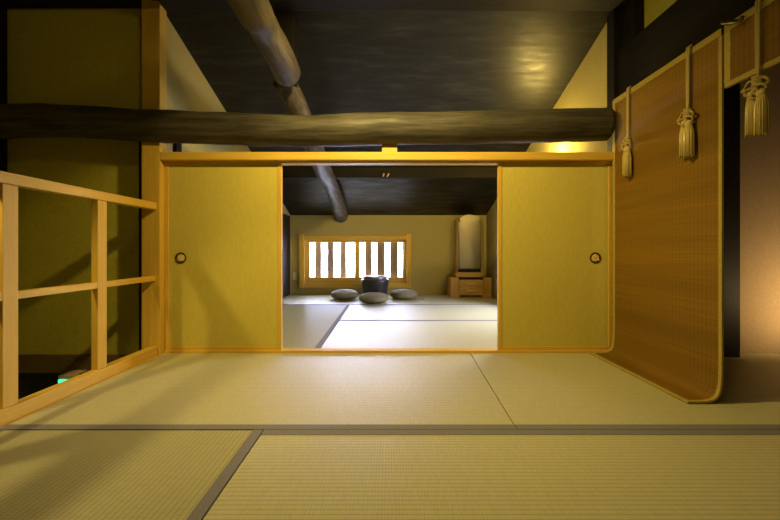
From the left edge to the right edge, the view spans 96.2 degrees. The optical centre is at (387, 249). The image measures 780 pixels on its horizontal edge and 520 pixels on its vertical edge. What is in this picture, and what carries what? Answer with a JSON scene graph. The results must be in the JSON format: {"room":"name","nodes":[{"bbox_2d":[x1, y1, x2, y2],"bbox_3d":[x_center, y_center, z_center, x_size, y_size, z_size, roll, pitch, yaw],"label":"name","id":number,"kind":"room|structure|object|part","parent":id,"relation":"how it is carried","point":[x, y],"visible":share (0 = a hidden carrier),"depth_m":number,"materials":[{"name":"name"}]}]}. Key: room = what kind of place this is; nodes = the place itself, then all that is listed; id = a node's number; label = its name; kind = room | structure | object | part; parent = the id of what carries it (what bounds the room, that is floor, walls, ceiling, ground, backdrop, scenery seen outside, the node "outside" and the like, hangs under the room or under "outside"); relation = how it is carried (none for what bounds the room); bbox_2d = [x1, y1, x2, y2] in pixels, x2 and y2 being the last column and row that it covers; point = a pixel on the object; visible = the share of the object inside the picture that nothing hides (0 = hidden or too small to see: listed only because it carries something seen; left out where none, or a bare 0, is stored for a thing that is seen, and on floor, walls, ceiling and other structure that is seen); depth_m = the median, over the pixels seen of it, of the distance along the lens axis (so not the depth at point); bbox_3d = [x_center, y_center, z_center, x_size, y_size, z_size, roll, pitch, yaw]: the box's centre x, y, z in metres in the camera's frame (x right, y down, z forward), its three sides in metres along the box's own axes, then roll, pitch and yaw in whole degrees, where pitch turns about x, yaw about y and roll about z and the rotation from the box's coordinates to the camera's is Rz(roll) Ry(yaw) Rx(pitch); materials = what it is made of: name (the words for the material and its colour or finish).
{"room":"traditional dwelling","nodes":[
{"label":"traditional dwelling","id":0,"kind":"room"},
{"bbox_2d":[18,373,63,398],"bbox_3d":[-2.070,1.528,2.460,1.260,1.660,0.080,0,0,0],"label":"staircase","id":1,"kind":"structure","parent":0,"point":[28,383],"depth_m":2.42,"materials":[{"name":"black"}]},
{"bbox_2d":[7,8,140,353],"bbox_3d":[-2.100,-0.592,2.430,1.200,2.600,0.140,0,0,0],"label":"wall","id":2,"kind":"structure","parent":0,"point":[61,56],"depth_m":2.36,"materials":[{"name":"paint"}]},
{"bbox_2d":[0,4,6,171],"bbox_3d":[-2.598,-0.409,2.325,0.065,2.465,0.070,0,0,0],"label":"trim","id":3,"kind":"structure","parent":2,"relation":"attached to","point":[3,10],"depth_m":2.33,"materials":[{"name":"black wood"}]},
{"bbox_2d":[0,0,141,7],"bbox_3d":[-2.085,-1.710,2.315,1.070,0.165,0.090,0,0,0],"label":"trim","id":4,"kind":"structure","parent":2,"relation":"attached to","point":[6,3],"depth_m":2.31,"materials":[{"name":"black wood"}]},
{"bbox_2d":[18,354,129,372],"bbox_3d":[-2.060,0.763,2.370,1.120,0.120,0.060,0,0,0],"label":"baseboard","id":5,"kind":"structure","parent":2,"relation":"attached to","point":[27,363],"depth_m":2.34,"materials":[{"name":"brown wood"}]},
{"bbox_2d":[58,369,90,382],"bbox_3d":[-1.952,0.898,2.286,0.305,0.209,0.118,0,0,0],"label":"exit sign","id":6,"kind":"object","parent":2,"relation":"attached to","point":[73,373],"visible":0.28,"depth_m":2.25,"materials":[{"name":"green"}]},
{"bbox_3d":[-1.952,0.902,2.287,0.305,0.201,0.110,0,0,0],"label":"casing","id":7,"kind":"part","parent":6,"relation":"part of","materials":[{"name":"beige"}]},
{"bbox_2d":[139,142,140,350],"bbox_3d":[-1.630,-0.029,2.342,0.050,1.465,0.035,0,0,0],"label":"trim","id":8,"kind":"structure","parent":2,"relation":"attached to","point":[139,142],"depth_m":2.33,"materials":[{"name":"black wood"}]},
{"bbox_2d":[141,8,289,349],"bbox_3d":[-1.525,-0.432,3.735,0.150,2.280,2.930,0,0,0],"label":"wall","id":9,"kind":"structure","parent":0,"point":[188,89],"depth_m":2.51,"materials":[{"name":"paint"}]},
{"bbox_2d":[0,355,158,427],"bbox_3d":[-1.465,0.743,-0.100,0.060,0.161,4.800,0,0,0],"label":"trim","id":10,"kind":"structure","parent":9,"relation":"attached to","point":[157,355],"depth_m":1.60,"materials":[{"name":"brown wood"}]},
{"bbox_2d":[0,171,156,426],"bbox_3d":[-1.476,0.182,0.800,0.055,0.960,2.800,0,0,0],"label":"railing","id":11,"kind":"object","parent":10,"relation":"on","point":[12,408],"visible":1,"depth_m":1.51,"materials":[{"name":"brown wood"}]},
{"bbox_3d":[-1.478,0.178,0.800,0.029,0.031,2.800,0,0,0],"label":"rail","id":12,"kind":"part","parent":11,"relation":"part of","materials":[{"name":"brown wood"}]},
{"bbox_3d":[-1.478,-0.276,0.800,0.051,0.045,2.800,0,0,0],"label":"handrail","id":13,"kind":"part","parent":11,"relation":"part of","materials":[{"name":"brown wood"}]},
{"bbox_3d":[-1.472,0.633,0.800,0.047,0.058,2.800,0,0,0],"label":"rail","id":14,"kind":"part","parent":11,"relation":"part of","materials":[{"name":"brown wood"}]},
{"bbox_2d":[142,0,166,354],"bbox_3d":[-1.492,-0.542,2.235,0.113,2.480,0.070,0,0,0],"label":"post","id":15,"kind":"object","parent":10,"relation":"on","point":[154,16],"visible":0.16,"depth_m":2.20,"materials":[{"name":"brown wood"}]},
{"bbox_2d":[173,143,181,151],"bbox_3d":[-1.438,-0.050,2.390,0.027,1.424,0.060,0,0,0],"label":"trim","id":16,"kind":"structure","parent":9,"relation":"attached to","point":[176,147],"depth_m":2.37,"materials":[{"name":"black wood"}]},
{"bbox_2d":[165,163,281,349],"bbox_3d":[-1.058,0.041,2.256,0.751,1.210,0.023,0,0,0],"label":"sliding door","id":17,"kind":"structure","parent":9,"relation":"in","point":[223,221],"depth_m":2.25,"materials":[{"name":"paper"}]},
{"bbox_3d":[-1.332,0.051,2.249,0.072,0.072,0.009,0,0,0],"label":"finger pull","id":18,"kind":"part","parent":17,"relation":"part of","materials":[{"name":"brown metal"}]},
{"bbox_2d":[177,254,184,261],"bbox_3d":[-1.332,0.051,2.248,0.049,0.049,0.006,0,0,0],"label":"door pull","id":19,"kind":"object","parent":17,"relation":"on","point":[180,257],"depth_m":2.25,"materials":[{"name":"gold metal"}]},
{"bbox_3d":[-1.058,0.633,2.257,0.703,0.026,0.022,0,0,0],"label":"rail","id":20,"kind":"part","parent":17,"relation":"part of","materials":[{"name":"brown wood"}]},
{"bbox_3d":[-1.058,-0.558,2.258,0.703,0.012,0.020,0,0,0],"label":"rail","id":21,"kind":"part","parent":17,"relation":"part of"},
{"bbox_2d":[282,213,289,297],"bbox_3d":[-1.447,0.080,4.855,0.010,1.164,0.610,0,0,0],"label":"wall","id":22,"kind":"structure","parent":9,"relation":"attached to","point":[285,218],"depth_m":4.92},
{"bbox_2d":[0,103,615,146],"bbox_3d":[-0.726,-0.783,2.199,4.200,0.265,0.209,0,0,0],"label":"crossbeam","id":23,"kind":"object","parent":9,"relation":"attached to","point":[17,120],"visible":1,"depth_m":2.12,"materials":[{"name":"brown wood"}]},
{"bbox_2d":[152,0,610,214],"bbox_3d":[0.275,-1.532,1.500,6.050,2.310,8.200,0,0,0],"label":"ceiling","id":24,"kind":"structure","parent":0,"point":[349,61],"depth_m":2.69,"materials":[{"name":"black wood"}]},
{"bbox_2d":[227,0,300,85],"bbox_3d":[-0.591,-1.103,1.275,0.191,0.231,1.858,0,0,-3],"label":"tie beam","id":25,"kind":"structure","parent":24,"relation":"attached to","point":[257,17],"depth_m":1.77,"materials":[{"name":"brown wood"}]},
{"bbox_2d":[282,167,496,179],"bbox_3d":[0.005,-0.879,4.010,2.906,0.125,0.120,0,0,0],"label":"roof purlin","id":26,"kind":"structure","parent":24,"relation":"attached to","point":[288,173],"depth_m":3.95,"materials":[{"name":"black wood"}]},
{"bbox_2d":[157,0,630,10],"bbox_3d":[0.064,-1.662,2.156,2.993,0.240,0.212,0,0,0],"label":"ridge beam","id":27,"kind":"structure","parent":24,"relation":"attached to","point":[168,5],"depth_m":2.20,"materials":[{"name":"black wood"}]},
{"bbox_2d":[290,215,485,294],"bbox_3d":[0.000,0.088,5.260,3.200,1.240,0.120,0,0,0],"label":"wall","id":28,"kind":"structure","parent":0,"point":[432,236],"depth_m":5.20,"materials":[{"name":"paint"}]},
{"bbox_2d":[293,272,296,279],"bbox_3d":[-1.385,0.388,5.196,0.060,0.110,0.010,0,0,0],"label":"wall outlet","id":29,"kind":"object","parent":28,"relation":"attached to","point":[294,273],"visible":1,"depth_m":5.19,"materials":[{"name":"beige plastic"}]},
{"bbox_2d":[273,80,347,222],"bbox_3d":[-0.666,-0.806,3.779,0.269,0.802,2.934,0,0,0],"label":"log","id":30,"kind":"object","parent":28,"relation":"attached to","point":[292,96],"visible":0.73,"depth_m":3.18,"materials":[{"name":"brown wood"}]},
{"bbox_2d":[275,12,297,86],"bbox_3d":[-0.675,-1.332,2.330,0.120,0.460,0.120,0,0,0],"label":"post","id":31,"kind":"object","parent":30,"relation":"on","point":[286,20],"visible":0.42,"depth_m":2.27,"materials":[{"name":"black wood"}]},
{"bbox_2d":[299,234,410,287],"bbox_3d":[-0.485,0.148,5.290,1.650,0.860,0.260,0,0,0],"label":"window","id":32,"kind":"structure","parent":28,"relation":"in","point":[305,281],"depth_m":5.22,"materials":[{"name":"wood"},{"name":"paper"}]},
{"bbox_3d":[-0.833,0.173,5.232,0.815,0.660,0.025,0,0,0],"label":"sash","id":33,"kind":"part","parent":32,"relation":"part of","materials":[{"name":"white paper"}]},
{"bbox_3d":[-0.490,0.528,5.190,1.610,0.060,0.050,0,0,0],"label":"sill","id":34,"kind":"part","parent":32,"relation":"part of","materials":[{"name":"brown wood"}]},
{"bbox_3d":[-0.098,0.173,5.263,0.745,0.660,0.025,0,0,0],"label":"sash","id":35,"kind":"part","parent":32,"relation":"part of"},
{"bbox_2d":[486,23,606,299],"bbox_3d":[1.530,-0.425,3.755,0.140,2.266,2.890,0,0,0],"label":"wall","id":36,"kind":"structure","parent":0,"point":[587,88],"depth_m":2.65,"materials":[{"name":"paint"}]},
{"bbox_2d":[163,348,606,353],"bbox_3d":[0.010,0.676,2.266,2.890,0.064,0.060,0,0,0],"label":"trim","id":37,"kind":"structure","parent":36,"relation":"attached to","point":[284,350],"depth_m":2.24,"materials":[{"name":"brown wood"}]},
{"bbox_2d":[160,152,613,164],"bbox_3d":[0.009,-0.588,2.255,2.885,0.059,0.110,0,0,0],"label":"door lintel","id":38,"kind":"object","parent":36,"relation":"attached to","point":[286,158],"depth_m":2.20,"materials":[{"name":"brown wood"}]},
{"bbox_2d":[382,144,396,151],"bbox_3d":[0.010,-0.645,2.235,0.096,0.063,0.060,0,0,0],"label":"strut","id":39,"kind":"object","parent":38,"relation":"on","point":[393,147],"visible":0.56,"depth_m":2.21,"materials":[{"name":"yellow wood"}]},
{"bbox_2d":[497,163,611,349],"bbox_3d":[1.073,0.041,2.256,0.733,1.210,0.023,0,0,0],"label":"sliding door","id":40,"kind":"structure","parent":36,"relation":"in","point":[554,220],"depth_m":2.25,"materials":[{"name":"paper"}]},
{"bbox_3d":[1.073,-0.558,2.258,0.685,0.012,0.020,0,0,0],"label":"rail","id":41,"kind":"part","parent":40,"relation":"part of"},
{"bbox_3d":[1.073,0.633,2.257,0.685,0.026,0.022,0,0,0],"label":"rail","id":42,"kind":"part","parent":40,"relation":"part of","materials":[{"name":"brown wood"}]},
{"bbox_3d":[1.333,0.051,2.249,0.072,0.072,0.009,0,0,0],"label":"finger pull","id":43,"kind":"part","parent":40,"relation":"part of","materials":[{"name":"brown metal"}]},
{"bbox_2d":[592,254,598,261],"bbox_3d":[1.333,0.051,2.248,0.049,0.049,0.006,0,0,0],"label":"door pull","id":44,"kind":"object","parent":40,"relation":"on","point":[595,257],"depth_m":2.25,"materials":[{"name":"gold metal"}]},
{"bbox_2d":[590,28,723,403],"bbox_3d":[1.356,-0.145,1.855,0.158,1.603,0.725,0,0,0],"label":"bamboo blind","id":45,"kind":"object","parent":36,"relation":"attached to","point":[668,215],"visible":0.99,"depth_m":1.75,"materials":[{"name":"brown wood"}]},
{"bbox_2d":[621,86,631,176],"bbox_3d":[1.401,-0.693,2.049,0.047,0.530,0.082,0,0,11],"label":"tassel","id":46,"kind":"object","parent":45,"relation":"hanging from","point":[626,158],"visible":1,"depth_m":2.04,"materials":[{"name":"fabric"}]},
{"bbox_3d":[1.409,-0.805,2.050,0.019,0.307,0.028,0,0,0],"label":"cord","id":47,"kind":"part","parent":46,"relation":"part of","materials":[{"name":"beige fabric"}]},
{"bbox_2d":[677,44,694,158],"bbox_3d":[1.399,-0.693,1.639,0.047,0.530,0.093,0,0,14],"label":"tassel","id":48,"kind":"object","parent":45,"relation":"hanging from","point":[687,134],"visible":1,"depth_m":1.63,"materials":[{"name":"fabric"}]},
{"bbox_3d":[1.409,-0.805,1.640,0.019,0.307,0.028,0,0,0],"label":"cord","id":49,"kind":"part","parent":48,"relation":"part of","materials":[{"name":"beige fabric"}]},
{"bbox_2d":[644,0,676,27],"bbox_3d":[1.610,-1.857,-0.095,0.100,1.170,4.810,0,0,0],"label":"wall","id":50,"kind":"structure","parent":0,"point":[653,9],"depth_m":2.06,"materials":[{"name":"paint"}]},
{"bbox_2d":[623,0,643,46],"bbox_3d":[1.550,-1.602,2.215,0.100,0.680,0.170,0,0,0],"label":"trim","id":51,"kind":"structure","parent":50,"relation":"attached to","point":[633,12],"depth_m":2.15,"materials":[{"name":"black wood"}]},
{"bbox_2d":[619,0,755,95],"bbox_3d":[1.550,-1.110,-0.134,0.160,0.324,4.732,0,0,0],"label":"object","id":52,"kind":"structure","parent":50,"relation":"attached to","point":[685,23],"depth_m":1.81,"materials":[{"name":"black wood"}]},
{"bbox_2d":[721,16,744,24],"bbox_3d":[1.409,-0.940,1.440,0.043,0.070,0.133,0,0,23],"label":"hook","id":53,"kind":"object","parent":50,"relation":"attached to","point":[733,21],"visible":0.98,"depth_m":1.41,"materials":[{"name":"grey metal"}]},
{"bbox_2d":[724,0,779,87],"bbox_3d":[1.427,-0.815,0.590,0.015,0.265,1.779,0,0,0],"label":"bamboo blind","id":54,"kind":"object","parent":50,"relation":"attached to","point":[739,38],"visible":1,"depth_m":1.37,"materials":[{"name":"brown wood"}]},
{"bbox_2d":[740,0,770,137],"bbox_3d":[1.400,-0.693,1.329,0.046,0.530,0.107,0,0,9],"label":"tassel","id":55,"kind":"object","parent":54,"relation":"hanging from","point":[757,110],"visible":1,"depth_m":1.32,"materials":[{"name":"fabric"}]},
{"bbox_3d":[1.409,-0.805,1.330,0.019,0.307,0.028,0,0,0],"label":"cord","id":56,"kind":"part","parent":55,"relation":"part of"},
{"bbox_2d":[740,64,779,353],"bbox_3d":[2.400,-0.467,2.290,1.600,2.350,0.100,0,0,0],"label":"wall","id":57,"kind":"structure","parent":0,"point":[759,155],"depth_m":2.24,"materials":[{"name":"brown paint"}]},
{"bbox_2d":[724,83,739,356],"bbox_3d":[2.112,-0.490,2.200,0.105,2.304,0.100,0,0,0],"label":"pillar","id":58,"kind":"structure","parent":57,"relation":"attached to","point":[731,94],"depth_m":2.15,"materials":[{"name":"black wood"}]},
{"bbox_3d":[0.883,0.768,1.450,4.635,0.110,7.900,0,0,0],"label":"floor","id":59,"kind":"structure","parent":0,"visible":0},
{"bbox_2d":[0,430,262,519],"bbox_3d":[-0.945,0.685,0.310,0.977,0.057,1.937,0,0,0],"label":"mat","id":60,"kind":"object","parent":59,"relation":"on","point":[45,474],"visible":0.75,"depth_m":1.03,"materials":[{"name":"beige wicker"}]},
{"bbox_2d":[0,353,516,430],"bbox_3d":[-0.455,0.685,1.758,1.955,0.057,0.952,0,0,0],"label":"mat","id":61,"kind":"object","parent":59,"relation":"on","point":[167,391],"visible":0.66,"depth_m":1.58,"materials":[{"name":"beige wicker"}]},
{"bbox_2d":[282,304,349,347],"bbox_3d":[-0.950,0.685,3.269,0.987,0.057,1.939,0,0,0],"label":"mat","id":62,"kind":"object","parent":59,"relation":"on","point":[303,325],"visible":0.3,"depth_m":3.17,"materials":[{"name":"beige wicker"}]},
{"bbox_2d":[282,294,425,303],"bbox_3d":[-0.487,0.685,4.718,1.911,0.055,0.952,0,0,0],"label":"mat","id":63,"kind":"object","parent":59,"relation":"on","point":[293,298],"visible":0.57,"depth_m":4.56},
{"bbox_2d":[331,289,357,299],"bbox_3d":[-0.585,0.598,4.720,0.370,0.120,0.370,0,0,0],"label":"round cushion","id":64,"kind":"object","parent":63,"relation":"on","point":[341,294],"visible":1,"depth_m":4.59,"materials":[{"name":"grey fabric"}]},
{"bbox_2d":[359,292,387,303],"bbox_3d":[-0.180,0.598,4.385,0.370,0.120,0.370,0,0,0],"label":"round cushion","id":65,"kind":"object","parent":63,"relation":"on","point":[369,297],"visible":1,"depth_m":4.25,"materials":[{"name":"grey fabric"}]},
{"bbox_2d":[361,275,388,294],"bbox_3d":[-0.178,0.506,4.820,0.384,0.302,0.384,0,0,0],"label":"pot","id":66,"kind":"object","parent":63,"relation":"on","point":[370,283],"visible":0.83,"depth_m":4.67,"materials":[{"name":"black ceramic"}]},
{"bbox_2d":[390,289,416,299],"bbox_3d":[0.215,0.598,4.740,0.370,0.120,0.370,0,0,0],"label":"round cushion","id":67,"kind":"object","parent":63,"relation":"on","point":[403,294],"visible":1,"depth_m":4.61,"materials":[{"name":"grey fabric"}]},
{"bbox_2d":[321,320,496,347],"bbox_3d":[0.495,0.685,2.792,1.896,0.057,0.984,0,0,0],"label":"mat","id":68,"kind":"object","parent":59,"relation":"on","point":[347,333],"visible":0.41,"depth_m":2.73,"materials":[{"name":"beige wicker"}]},
{"bbox_2d":[340,304,496,319],"bbox_3d":[0.495,0.685,3.763,1.896,0.057,0.952,0,0,0],"label":"mat","id":69,"kind":"object","parent":59,"relation":"on","point":[355,311],"visible":0.49,"depth_m":3.69,"materials":[{"name":"beige wicker"}]},
{"bbox_2d":[420,294,496,303],"bbox_3d":[0.958,0.685,4.718,0.971,0.055,0.952,0,0,0],"label":"mat","id":70,"kind":"object","parent":59,"relation":"on","point":[428,298],"visible":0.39,"depth_m":4.65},
{"bbox_2d":[447,215,491,296],"bbox_3d":[1.155,0.079,5.000,0.573,1.158,0.340,0,0,0],"label":"dresser","id":71,"kind":"object","parent":70,"relation":"on","point":[467,278],"visible":1,"depth_m":4.89,"materials":[{"name":"orange wood"}]},
{"bbox_2d":[453,215,482,276],"bbox_3d":[1.143,-0.059,5.020,0.375,0.883,0.260,0,0,0],"label":"mirror","id":72,"kind":"object","parent":71,"relation":"on","point":[467,228],"depth_m":4.89,"materials":[{"name":"clear glass"}]},
{"bbox_2d":[458,277,482,279],"bbox_3d":[1.155,0.398,5.020,0.336,0.032,0.280,0,0,0],"label":"tray","id":73,"kind":"object","parent":71,"relation":"on","point":[459,278],"depth_m":4.88,"materials":[{"name":"brown wood"}]},
{"bbox_3d":[1.155,0.465,4.868,0.338,0.081,0.024,0,0,0],"label":"drawer","id":74,"kind":"part","parent":71,"relation":"part of","materials":[{"name":"orange wood"}]},
{"bbox_3d":[1.155,0.556,4.868,0.338,0.080,0.024,0,0,0],"label":"drawer","id":75,"kind":"part","parent":71,"relation":"part of","materials":[{"name":"orange wood"}]},
{"bbox_2d":[203,430,779,519],"bbox_3d":[0.487,0.685,0.803,1.881,0.057,0.953,0,0,0],"label":"mat","id":76,"kind":"object","parent":59,"relation":"on","point":[286,474],"visible":1,"depth_m":1.03,"materials":[{"name":"beige wicker"}]},
{"bbox_2d":[607,9,622,151],"bbox_3d":[1.472,-0.422,2.272,0.057,2.260,0.074,0,0,0],"label":"post","id":77,"kind":"object","parent":59,"relation":"on","point":[615,18],"visible":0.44,"depth_m":2.24,"materials":[{"name":"black wood"}]},
{"bbox_2d":[471,353,779,429],"bbox_3d":[1.477,0.685,1.758,2.003,0.057,0.952,0,0,0],"label":"mat","id":78,"kind":"object","parent":59,"relation":"on","point":[536,391],"visible":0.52,"depth_m":1.58,"materials":[{"name":"beige wicker"}]}
]}

